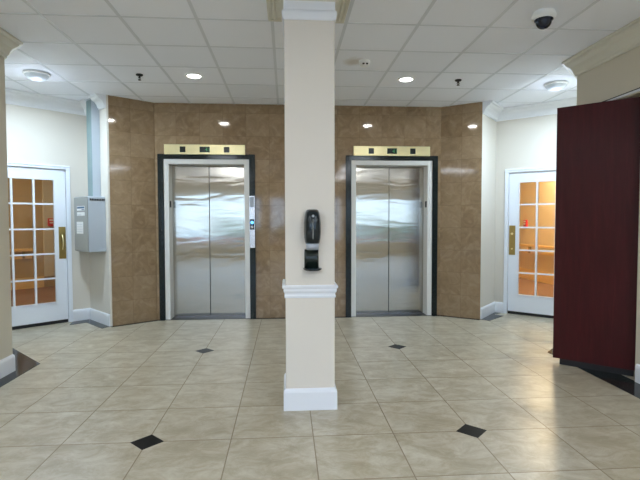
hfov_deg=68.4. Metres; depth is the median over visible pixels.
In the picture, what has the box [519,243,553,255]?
handrail
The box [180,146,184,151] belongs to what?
lamp
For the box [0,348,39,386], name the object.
trim
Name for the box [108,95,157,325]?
wall
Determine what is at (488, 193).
wall
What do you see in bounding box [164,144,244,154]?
indicator
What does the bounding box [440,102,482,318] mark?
wall
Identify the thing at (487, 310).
baseboard
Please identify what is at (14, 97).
trim
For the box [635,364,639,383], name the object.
baseboard
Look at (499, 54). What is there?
ceiling
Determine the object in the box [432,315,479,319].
trim
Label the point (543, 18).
security camera
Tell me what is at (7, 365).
baseboard
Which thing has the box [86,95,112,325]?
wall
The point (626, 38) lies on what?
trim
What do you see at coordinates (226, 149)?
lamp
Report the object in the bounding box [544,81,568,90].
dome light
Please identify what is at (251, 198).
station
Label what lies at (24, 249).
handrail
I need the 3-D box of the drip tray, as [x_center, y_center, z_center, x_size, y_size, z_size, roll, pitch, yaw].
[-0.049,0.200,3.194,0.128,0.018,0.092,0,2,-4]
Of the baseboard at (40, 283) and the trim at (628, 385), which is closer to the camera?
the trim at (628, 385)
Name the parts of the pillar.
crown, chair rail, baseboard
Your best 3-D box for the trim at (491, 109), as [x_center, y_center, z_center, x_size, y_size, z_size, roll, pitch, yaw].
[2.844,-1.724,6.005,1.330,0.152,0.620,2,3,37]
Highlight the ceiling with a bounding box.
[0,0,639,107]
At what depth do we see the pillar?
3.22 m
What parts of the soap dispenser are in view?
plate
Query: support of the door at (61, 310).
in the wall at (34, 135)
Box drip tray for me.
[303,267,321,270]
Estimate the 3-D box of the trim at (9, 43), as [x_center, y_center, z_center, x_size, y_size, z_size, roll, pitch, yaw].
[-4.350,-1.468,-0.042,4.130,0.152,10.650,0,2,-4]
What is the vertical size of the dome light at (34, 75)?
0.072 m
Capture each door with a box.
[7,161,72,329]
[42,180,54,275]
[503,166,555,317]
[553,97,639,376]
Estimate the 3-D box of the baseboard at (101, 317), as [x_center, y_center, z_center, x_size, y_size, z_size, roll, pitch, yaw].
[-2.935,1.001,6.034,0.652,0.152,0.222,2,3,44]
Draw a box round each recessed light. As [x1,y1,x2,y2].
[185,73,202,78]
[398,76,414,81]
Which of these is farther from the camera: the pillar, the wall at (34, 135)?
the wall at (34, 135)
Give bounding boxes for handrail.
[10,248,32,259]
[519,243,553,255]
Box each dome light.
[22,70,50,81]
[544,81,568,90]
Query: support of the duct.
attached to the wall at (99, 262)
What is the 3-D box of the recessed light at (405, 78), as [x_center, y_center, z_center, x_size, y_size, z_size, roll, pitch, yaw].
[0.943,-1.760,5.155,0.184,0.015,0.184,0,2,-4]
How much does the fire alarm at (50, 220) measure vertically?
0.160 m
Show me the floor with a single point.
(419, 397)
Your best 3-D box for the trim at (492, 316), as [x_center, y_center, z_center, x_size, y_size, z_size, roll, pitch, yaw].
[2.386,1.048,6.450,0.188,0.003,0.637,2,3,37]
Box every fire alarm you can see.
[48,218,53,225]
[523,220,527,226]
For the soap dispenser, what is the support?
attached to the pillar
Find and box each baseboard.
[0,354,15,378]
[11,276,43,289]
[73,308,109,325]
[480,302,502,318]
[519,267,553,284]
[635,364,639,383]
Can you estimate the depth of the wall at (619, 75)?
4.50 m
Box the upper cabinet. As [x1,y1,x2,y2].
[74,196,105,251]
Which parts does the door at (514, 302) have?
lock plate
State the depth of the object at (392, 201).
6.62 m
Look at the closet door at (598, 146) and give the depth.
4.06 m
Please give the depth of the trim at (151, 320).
6.05 m
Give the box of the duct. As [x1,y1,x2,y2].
[86,98,100,195]
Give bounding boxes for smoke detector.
[359,59,369,67]
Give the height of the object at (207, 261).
2.202 m
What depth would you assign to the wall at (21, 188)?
8.95 m
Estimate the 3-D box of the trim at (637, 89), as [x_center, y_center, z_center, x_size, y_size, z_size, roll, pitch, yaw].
[2.546,-1.208,3.846,0.022,0.026,1.200,0,2,-4]
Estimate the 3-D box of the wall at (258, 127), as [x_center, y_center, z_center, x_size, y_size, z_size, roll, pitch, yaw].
[-0.263,-0.388,6.482,3.840,2.880,0.250,0,2,-4]
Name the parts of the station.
notice plate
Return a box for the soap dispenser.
[303,209,321,270]
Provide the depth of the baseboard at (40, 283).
9.20 m
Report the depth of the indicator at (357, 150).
6.37 m
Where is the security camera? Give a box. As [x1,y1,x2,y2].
[531,8,556,29]
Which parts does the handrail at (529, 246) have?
rail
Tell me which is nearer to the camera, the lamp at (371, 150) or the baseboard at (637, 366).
the baseboard at (637, 366)
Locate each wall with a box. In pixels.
[0,56,54,359]
[6,104,89,309]
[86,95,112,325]
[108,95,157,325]
[154,103,440,319]
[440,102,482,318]
[480,114,495,307]
[494,114,556,301]
[519,46,639,364]
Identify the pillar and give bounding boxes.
[266,0,349,410]
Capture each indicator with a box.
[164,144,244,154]
[353,146,429,155]
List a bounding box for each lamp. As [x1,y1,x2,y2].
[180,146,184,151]
[224,147,228,152]
[369,148,373,153]
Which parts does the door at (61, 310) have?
lock plate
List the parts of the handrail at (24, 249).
rail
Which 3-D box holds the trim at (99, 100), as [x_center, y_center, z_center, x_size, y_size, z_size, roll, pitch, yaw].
[-2.745,-1.704,5.801,0.209,0.152,0.130,2,3,44]
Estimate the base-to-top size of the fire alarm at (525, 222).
0.160 m
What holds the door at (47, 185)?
in the wall at (21, 188)
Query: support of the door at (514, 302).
in the wall at (529, 142)
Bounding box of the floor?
[0,278,639,479]
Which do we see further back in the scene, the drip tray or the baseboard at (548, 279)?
the baseboard at (548, 279)
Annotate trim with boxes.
[0,27,22,59]
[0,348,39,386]
[5,88,86,115]
[70,319,110,327]
[89,93,105,109]
[111,320,164,326]
[250,317,351,318]
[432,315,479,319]
[481,312,501,320]
[482,97,576,121]
[548,348,639,398]
[561,17,639,78]
[602,87,639,101]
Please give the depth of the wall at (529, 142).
6.52 m
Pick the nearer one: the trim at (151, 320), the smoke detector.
the smoke detector
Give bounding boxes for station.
[249,196,254,247]
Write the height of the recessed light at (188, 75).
0.015 m

